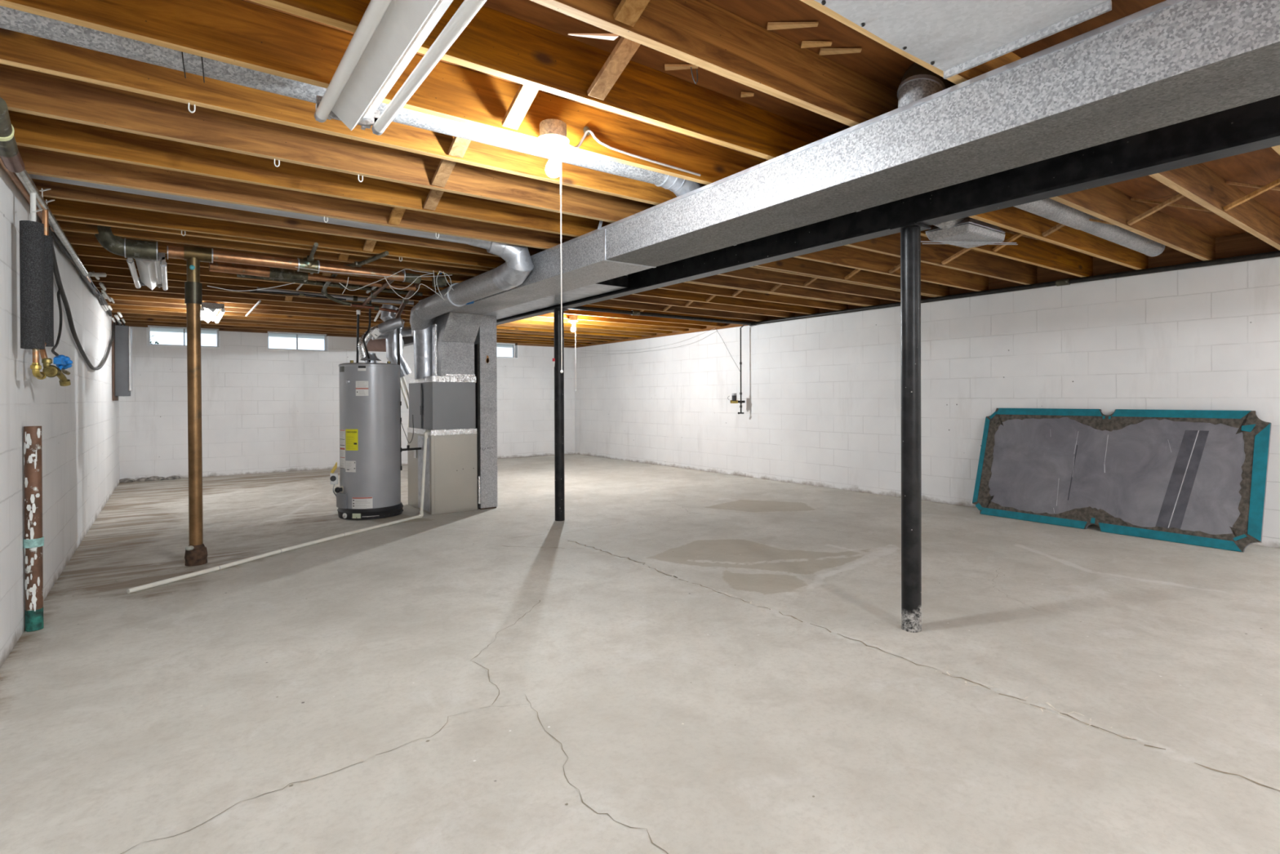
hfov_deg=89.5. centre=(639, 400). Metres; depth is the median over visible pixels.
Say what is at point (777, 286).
brace
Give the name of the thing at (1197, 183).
joist
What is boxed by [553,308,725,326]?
joist
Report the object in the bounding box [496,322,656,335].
joist
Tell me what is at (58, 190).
joist
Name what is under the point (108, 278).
joist
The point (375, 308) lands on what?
supply pipe
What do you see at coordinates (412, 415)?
wire
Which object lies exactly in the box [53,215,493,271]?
joist
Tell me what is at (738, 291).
brace
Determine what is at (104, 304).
bundle
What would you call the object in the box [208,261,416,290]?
branch
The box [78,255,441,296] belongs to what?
joist
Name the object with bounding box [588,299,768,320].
joist
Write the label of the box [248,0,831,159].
joist
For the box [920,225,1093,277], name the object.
joist
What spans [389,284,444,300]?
loose wire
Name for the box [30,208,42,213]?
tie
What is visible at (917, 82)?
duct
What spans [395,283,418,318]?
supply pipe
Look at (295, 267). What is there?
loose wire
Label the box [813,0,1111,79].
metal pan
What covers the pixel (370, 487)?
water heater
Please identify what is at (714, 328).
wire
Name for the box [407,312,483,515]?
furnace
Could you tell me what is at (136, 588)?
pipe
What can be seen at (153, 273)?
fluorescent fixture
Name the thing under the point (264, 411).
wall
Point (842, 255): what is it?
joist
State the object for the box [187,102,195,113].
hook
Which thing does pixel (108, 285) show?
joist
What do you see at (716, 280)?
joist
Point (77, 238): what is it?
joist
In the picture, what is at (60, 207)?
joist
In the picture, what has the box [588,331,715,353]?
wire
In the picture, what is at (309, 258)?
supply pipe
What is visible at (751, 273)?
joist
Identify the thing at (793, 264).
joist
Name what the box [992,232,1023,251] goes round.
brace
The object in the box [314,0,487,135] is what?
fluorescent fixture
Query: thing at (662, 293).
joist
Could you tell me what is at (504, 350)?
window
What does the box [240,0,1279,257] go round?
subfloor
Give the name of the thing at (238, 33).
joist
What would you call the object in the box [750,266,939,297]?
joist
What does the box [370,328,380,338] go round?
paper tag
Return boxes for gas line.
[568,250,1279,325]
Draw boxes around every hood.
[360,352,381,363]
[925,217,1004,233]
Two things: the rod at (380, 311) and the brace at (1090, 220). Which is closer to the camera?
the brace at (1090, 220)
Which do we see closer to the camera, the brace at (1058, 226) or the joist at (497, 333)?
the brace at (1058, 226)
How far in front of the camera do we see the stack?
4.24 m
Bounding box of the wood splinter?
[568,33,618,40]
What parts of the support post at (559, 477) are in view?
cap plate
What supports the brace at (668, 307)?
attached to the joist at (633, 298)
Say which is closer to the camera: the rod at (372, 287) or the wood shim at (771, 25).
the wood shim at (771, 25)
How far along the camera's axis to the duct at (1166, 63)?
2.10 m
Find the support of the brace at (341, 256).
attached to the joist at (57, 217)
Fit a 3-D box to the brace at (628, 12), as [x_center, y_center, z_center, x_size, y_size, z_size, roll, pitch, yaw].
[0.054,-1.115,1.629,0.062,0.170,0.348,0,0,-36]
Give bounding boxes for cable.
[48,226,115,369]
[51,257,62,355]
[566,129,700,176]
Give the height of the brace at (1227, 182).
0.166 m
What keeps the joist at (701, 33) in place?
attached to the subfloor
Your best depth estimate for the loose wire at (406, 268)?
4.91 m
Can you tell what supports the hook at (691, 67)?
attached to the joist at (701, 33)
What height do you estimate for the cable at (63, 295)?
0.702 m
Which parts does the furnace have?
panel, blower door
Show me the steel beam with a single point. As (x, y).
(1255, 126)
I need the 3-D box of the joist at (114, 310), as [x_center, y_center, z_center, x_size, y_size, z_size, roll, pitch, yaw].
[-4.773,-1.125,8.454,3.543,0.185,0.038,0,0,-36]
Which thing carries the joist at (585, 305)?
attached to the subfloor
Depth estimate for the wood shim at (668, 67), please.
2.33 m
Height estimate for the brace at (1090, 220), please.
0.166 m
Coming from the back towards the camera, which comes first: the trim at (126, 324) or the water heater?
the trim at (126, 324)
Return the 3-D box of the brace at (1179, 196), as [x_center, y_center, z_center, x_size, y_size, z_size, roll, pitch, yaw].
[3.031,-1.135,3.714,0.036,0.173,0.375,0,0,-36]
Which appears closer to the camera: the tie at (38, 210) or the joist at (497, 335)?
the tie at (38, 210)
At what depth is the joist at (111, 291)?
6.82 m
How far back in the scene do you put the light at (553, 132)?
2.46 m
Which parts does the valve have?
blue handle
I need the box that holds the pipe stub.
[23,426,44,631]
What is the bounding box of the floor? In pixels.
[0,453,1279,853]
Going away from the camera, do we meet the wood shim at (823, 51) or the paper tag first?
the wood shim at (823, 51)
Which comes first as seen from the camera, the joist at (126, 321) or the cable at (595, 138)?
the cable at (595, 138)
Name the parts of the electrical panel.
door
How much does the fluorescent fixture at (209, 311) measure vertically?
0.106 m
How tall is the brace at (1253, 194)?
0.173 m
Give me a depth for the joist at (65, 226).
4.42 m
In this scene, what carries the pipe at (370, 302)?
attached to the water heater
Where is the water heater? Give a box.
[329,352,403,519]
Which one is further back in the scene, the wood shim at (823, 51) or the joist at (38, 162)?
the joist at (38, 162)
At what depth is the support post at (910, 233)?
2.98 m
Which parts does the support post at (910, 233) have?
cap plate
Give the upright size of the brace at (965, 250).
0.173 m
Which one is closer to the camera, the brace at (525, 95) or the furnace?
the brace at (525, 95)
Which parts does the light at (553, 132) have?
bulb, pull cord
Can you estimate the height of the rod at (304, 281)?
0.015 m
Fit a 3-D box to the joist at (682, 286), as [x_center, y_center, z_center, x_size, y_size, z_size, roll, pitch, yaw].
[0.911,-1.141,6.532,3.791,0.185,0.038,0,0,-36]
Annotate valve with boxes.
[30,355,72,386]
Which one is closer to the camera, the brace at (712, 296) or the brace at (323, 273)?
the brace at (323, 273)
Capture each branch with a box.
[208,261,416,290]
[211,248,421,283]
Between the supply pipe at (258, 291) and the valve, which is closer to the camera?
the valve
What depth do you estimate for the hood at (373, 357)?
6.01 m
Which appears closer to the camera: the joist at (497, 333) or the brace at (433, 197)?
the brace at (433, 197)
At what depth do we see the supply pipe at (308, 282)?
5.54 m
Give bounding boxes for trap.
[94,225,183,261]
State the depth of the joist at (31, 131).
3.05 m
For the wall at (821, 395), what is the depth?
6.66 m
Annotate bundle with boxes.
[40,221,125,325]
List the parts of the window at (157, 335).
pane, pane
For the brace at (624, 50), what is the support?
attached to the joist at (495, 43)
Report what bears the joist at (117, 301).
attached to the subfloor
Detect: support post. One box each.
[548,307,568,520]
[889,222,930,632]
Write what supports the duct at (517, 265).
attached to the furnace
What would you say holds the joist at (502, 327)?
attached to the subfloor
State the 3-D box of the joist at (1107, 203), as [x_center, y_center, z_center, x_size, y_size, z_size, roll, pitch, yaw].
[2.857,-1.139,3.845,3.791,0.185,0.038,0,0,-36]
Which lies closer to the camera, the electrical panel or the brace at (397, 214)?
the brace at (397, 214)
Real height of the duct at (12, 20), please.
0.210 m
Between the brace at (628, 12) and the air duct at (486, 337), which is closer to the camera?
the brace at (628, 12)
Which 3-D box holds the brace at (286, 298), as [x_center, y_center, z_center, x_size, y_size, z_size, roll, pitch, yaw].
[-3.556,-1.119,6.571,0.062,0.171,0.352,0,0,-36]
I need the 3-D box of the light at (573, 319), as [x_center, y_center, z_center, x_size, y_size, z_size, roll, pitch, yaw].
[-0.853,-0.603,8.271,0.124,0.954,0.124,0,0,-36]
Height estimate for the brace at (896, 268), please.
0.173 m
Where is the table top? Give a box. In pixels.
[972,408,1271,551]
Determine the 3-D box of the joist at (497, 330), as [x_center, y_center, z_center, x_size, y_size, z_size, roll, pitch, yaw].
[-1.753,-1.144,10.212,3.791,0.185,0.038,0,0,-36]
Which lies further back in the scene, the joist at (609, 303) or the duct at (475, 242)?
the joist at (609, 303)
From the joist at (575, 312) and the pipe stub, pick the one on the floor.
the pipe stub
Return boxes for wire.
[207,282,295,291]
[295,266,448,276]
[338,268,432,290]
[384,273,431,288]
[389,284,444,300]
[400,414,413,443]
[587,328,715,351]
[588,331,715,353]
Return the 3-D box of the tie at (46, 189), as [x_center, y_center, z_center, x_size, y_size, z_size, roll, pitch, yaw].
[-2.861,-0.992,3.102,0.016,0.076,0.084,0,0,-22]
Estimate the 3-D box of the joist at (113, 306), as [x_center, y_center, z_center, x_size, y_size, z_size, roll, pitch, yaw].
[-4.534,-1.125,8.124,3.543,0.185,0.038,0,0,-36]
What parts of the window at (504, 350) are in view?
pane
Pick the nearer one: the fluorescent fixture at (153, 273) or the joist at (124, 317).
the fluorescent fixture at (153, 273)
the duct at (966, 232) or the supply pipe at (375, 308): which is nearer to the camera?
the duct at (966, 232)
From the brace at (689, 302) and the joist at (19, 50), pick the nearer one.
the joist at (19, 50)
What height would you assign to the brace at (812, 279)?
0.173 m
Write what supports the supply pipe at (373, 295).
attached to the branch at (271, 273)
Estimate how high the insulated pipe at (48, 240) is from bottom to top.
0.773 m
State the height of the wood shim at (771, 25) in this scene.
0.010 m
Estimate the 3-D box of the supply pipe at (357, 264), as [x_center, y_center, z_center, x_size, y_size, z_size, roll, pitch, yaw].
[-2.002,-1.006,4.687,0.716,0.046,0.098,0,0,38]
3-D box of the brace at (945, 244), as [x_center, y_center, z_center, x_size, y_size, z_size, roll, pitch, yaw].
[2.498,-1.137,4.860,0.030,0.166,0.399,0,0,-36]
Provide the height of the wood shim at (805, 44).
0.010 m
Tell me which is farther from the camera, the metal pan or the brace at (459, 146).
the brace at (459, 146)
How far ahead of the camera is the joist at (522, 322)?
9.47 m
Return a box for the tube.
[400,376,408,426]
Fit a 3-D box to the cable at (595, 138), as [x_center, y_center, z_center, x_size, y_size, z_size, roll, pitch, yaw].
[-0.022,-1.062,2.789,0.753,0.106,0.039,0,0,-39]
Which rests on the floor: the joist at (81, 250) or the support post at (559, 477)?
the support post at (559, 477)
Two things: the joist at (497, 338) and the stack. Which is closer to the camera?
the stack
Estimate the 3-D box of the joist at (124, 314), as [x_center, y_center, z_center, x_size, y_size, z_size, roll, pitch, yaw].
[-5.012,-1.125,8.784,3.543,0.185,0.038,0,0,-36]
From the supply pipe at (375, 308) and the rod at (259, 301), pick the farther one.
the rod at (259, 301)
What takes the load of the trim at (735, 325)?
on the wall at (821, 395)
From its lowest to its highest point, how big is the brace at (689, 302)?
0.172 m
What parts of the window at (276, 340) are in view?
pane, pane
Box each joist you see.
[0,0,766,185]
[0,27,706,204]
[0,63,656,222]
[8,110,612,237]
[17,145,576,249]
[31,178,544,257]
[43,196,505,268]
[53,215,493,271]
[57,220,487,276]
[63,231,473,283]
[71,244,453,289]
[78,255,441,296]
[84,265,429,301]
[88,275,418,306]
[92,280,413,311]
[95,287,410,315]
[100,293,410,319]
[104,298,409,323]
[107,303,410,326]
[111,308,404,327]
[111,312,368,329]
[113,315,367,332]
[120,320,364,334]
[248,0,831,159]
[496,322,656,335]
[496,325,641,337]
[496,328,628,339]
[496,332,615,341]
[496,334,603,342]
[496,337,591,344]
[496,339,580,346]
[509,320,671,333]
[521,316,688,331]
[529,0,897,126]
[535,312,706,328]
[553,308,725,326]
[582,304,746,321]
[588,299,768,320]
[609,294,794,317]
[631,288,818,314]
[659,282,848,310]
[684,281,867,306]
[688,275,879,306]
[716,266,900,301]
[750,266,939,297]
[755,257,949,296]
[794,245,988,291]
[800,0,1021,84]
[844,232,1037,284]
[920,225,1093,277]
[968,206,1148,270]
[1049,185,1214,261]
[1149,163,1279,250]
[1271,145,1279,155]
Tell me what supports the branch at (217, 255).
attached to the stack
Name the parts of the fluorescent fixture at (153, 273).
plate, plate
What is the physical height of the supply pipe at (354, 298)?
0.056 m
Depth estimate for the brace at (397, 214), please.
3.72 m
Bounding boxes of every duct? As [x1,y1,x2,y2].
[0,5,702,196]
[28,173,491,249]
[409,241,533,336]
[418,0,1279,315]
[474,210,860,509]
[897,62,955,107]
[920,217,1017,248]
[1013,198,1164,257]
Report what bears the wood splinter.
attached to the joist at (701, 33)
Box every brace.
[284,296,292,301]
[321,272,331,276]
[337,253,349,260]
[362,239,376,251]
[387,207,405,225]
[422,189,444,210]
[431,159,456,186]
[448,136,471,158]
[501,84,538,129]
[586,36,640,100]
[613,0,649,26]
[662,305,671,311]
[684,300,693,306]
[705,294,715,302]
[732,289,742,296]
[770,284,782,291]
[803,277,817,286]
[844,269,861,279]
[888,263,900,273]
[941,248,970,264]
[945,244,999,256]
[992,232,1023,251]
[1001,229,1050,243]
[1041,223,1064,236]
[1088,218,1114,225]
[1127,193,1185,225]
[1130,197,1211,212]
[1222,178,1279,211]
[1226,181,1279,191]
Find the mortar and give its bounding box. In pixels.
[119,475,181,482]
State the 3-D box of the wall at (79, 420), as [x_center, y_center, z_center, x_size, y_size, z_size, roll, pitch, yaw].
[-2.532,0.056,2.350,0.200,2.073,15.577,0,0,-36]
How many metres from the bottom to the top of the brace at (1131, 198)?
0.166 m
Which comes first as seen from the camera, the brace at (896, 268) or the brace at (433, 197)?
the brace at (433, 197)
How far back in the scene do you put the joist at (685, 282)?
6.33 m
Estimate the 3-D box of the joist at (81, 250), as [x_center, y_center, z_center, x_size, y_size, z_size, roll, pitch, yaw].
[-2.622,-1.122,5.483,3.543,0.185,0.038,0,0,-36]
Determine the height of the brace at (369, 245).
0.171 m
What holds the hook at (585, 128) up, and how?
attached to the joist at (238, 33)
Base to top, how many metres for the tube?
0.862 m
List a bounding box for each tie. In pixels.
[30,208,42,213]
[39,188,50,197]
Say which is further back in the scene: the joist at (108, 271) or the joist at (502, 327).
the joist at (502, 327)
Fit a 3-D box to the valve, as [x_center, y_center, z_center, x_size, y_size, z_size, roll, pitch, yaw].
[-2.802,-0.147,3.086,0.074,0.154,0.469,0,0,-28]
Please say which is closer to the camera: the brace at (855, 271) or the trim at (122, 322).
the brace at (855, 271)
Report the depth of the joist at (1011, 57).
1.99 m
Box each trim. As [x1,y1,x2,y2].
[119,323,574,347]
[121,322,569,346]
[574,256,1279,347]
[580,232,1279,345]
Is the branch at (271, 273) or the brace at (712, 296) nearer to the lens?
the branch at (271, 273)
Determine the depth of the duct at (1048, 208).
4.03 m
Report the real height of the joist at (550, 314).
0.185 m
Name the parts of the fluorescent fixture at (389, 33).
plate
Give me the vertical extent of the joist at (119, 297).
0.185 m
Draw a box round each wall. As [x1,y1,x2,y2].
[0,164,119,667]
[119,326,574,480]
[574,257,1279,547]
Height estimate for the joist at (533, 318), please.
0.185 m
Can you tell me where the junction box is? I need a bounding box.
[432,272,446,287]
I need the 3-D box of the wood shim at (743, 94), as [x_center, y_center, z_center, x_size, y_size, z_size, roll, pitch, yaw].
[0.425,-1.210,2.552,0.050,0.010,0.028,0,0,5]
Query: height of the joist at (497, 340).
0.185 m
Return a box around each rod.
[245,300,261,316]
[296,272,313,290]
[365,286,377,293]
[373,306,382,321]
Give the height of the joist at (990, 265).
0.185 m
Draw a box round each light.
[537,119,568,373]
[568,315,577,390]
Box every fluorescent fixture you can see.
[126,252,168,290]
[200,302,225,323]
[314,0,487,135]
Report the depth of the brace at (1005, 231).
4.43 m
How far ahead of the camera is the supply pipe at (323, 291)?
5.75 m
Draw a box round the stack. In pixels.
[183,245,212,565]
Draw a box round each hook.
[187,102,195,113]
[274,159,279,167]
[583,125,590,135]
[690,66,697,84]
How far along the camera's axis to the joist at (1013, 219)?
4.34 m
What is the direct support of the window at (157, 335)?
in the wall at (264, 411)
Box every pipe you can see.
[0,97,106,282]
[19,192,44,362]
[39,208,53,359]
[126,429,428,593]
[236,274,422,296]
[249,290,346,300]
[257,287,413,304]
[306,242,318,261]
[320,273,372,306]
[344,250,389,267]
[351,303,404,314]
[355,310,360,362]
[357,303,411,377]
[361,280,394,308]
[362,300,371,362]
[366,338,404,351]
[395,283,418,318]
[396,309,421,470]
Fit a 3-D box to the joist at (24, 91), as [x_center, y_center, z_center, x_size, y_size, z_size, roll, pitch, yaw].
[-0.945,-1.120,3.167,3.543,0.185,0.038,0,0,-36]
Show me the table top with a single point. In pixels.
(1189, 477)
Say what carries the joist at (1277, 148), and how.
attached to the subfloor
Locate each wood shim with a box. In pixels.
[664,64,697,71]
[740,91,754,97]
[767,22,818,30]
[800,40,831,48]
[818,48,862,55]
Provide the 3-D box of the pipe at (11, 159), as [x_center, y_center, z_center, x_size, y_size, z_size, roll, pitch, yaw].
[-3.286,-0.956,3.699,0.155,0.094,3.953,0,0,-36]
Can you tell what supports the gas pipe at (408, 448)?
attached to the water heater
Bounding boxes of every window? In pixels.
[146,324,220,348]
[266,331,328,352]
[496,342,518,359]
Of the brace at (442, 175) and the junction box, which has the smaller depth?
the brace at (442, 175)
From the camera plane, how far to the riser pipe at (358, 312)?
6.04 m
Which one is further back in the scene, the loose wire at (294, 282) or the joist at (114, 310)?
the joist at (114, 310)
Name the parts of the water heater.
control knob, burner door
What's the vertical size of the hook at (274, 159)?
0.032 m
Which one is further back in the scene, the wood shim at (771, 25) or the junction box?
the junction box
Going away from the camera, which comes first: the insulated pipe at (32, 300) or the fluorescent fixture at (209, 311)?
the insulated pipe at (32, 300)
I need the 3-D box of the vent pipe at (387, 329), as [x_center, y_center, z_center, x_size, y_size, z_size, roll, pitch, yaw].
[-2.503,-0.604,6.395,0.412,0.758,0.764,0,0,-12]
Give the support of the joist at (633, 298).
attached to the subfloor
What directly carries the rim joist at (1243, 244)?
attached to the wall at (821, 395)
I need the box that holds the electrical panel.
[111,316,132,400]
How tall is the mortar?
0.081 m
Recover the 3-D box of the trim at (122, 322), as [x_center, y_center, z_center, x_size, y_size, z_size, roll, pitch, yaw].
[-4.165,-1.137,10.684,6.944,0.186,0.040,0,0,-36]
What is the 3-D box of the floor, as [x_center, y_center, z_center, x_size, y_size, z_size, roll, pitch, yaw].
[0.365,1.067,4.449,6.944,0.002,15.177,0,0,-36]
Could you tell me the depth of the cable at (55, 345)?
3.89 m
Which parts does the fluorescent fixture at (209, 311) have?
plate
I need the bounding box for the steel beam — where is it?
[402,95,1279,346]

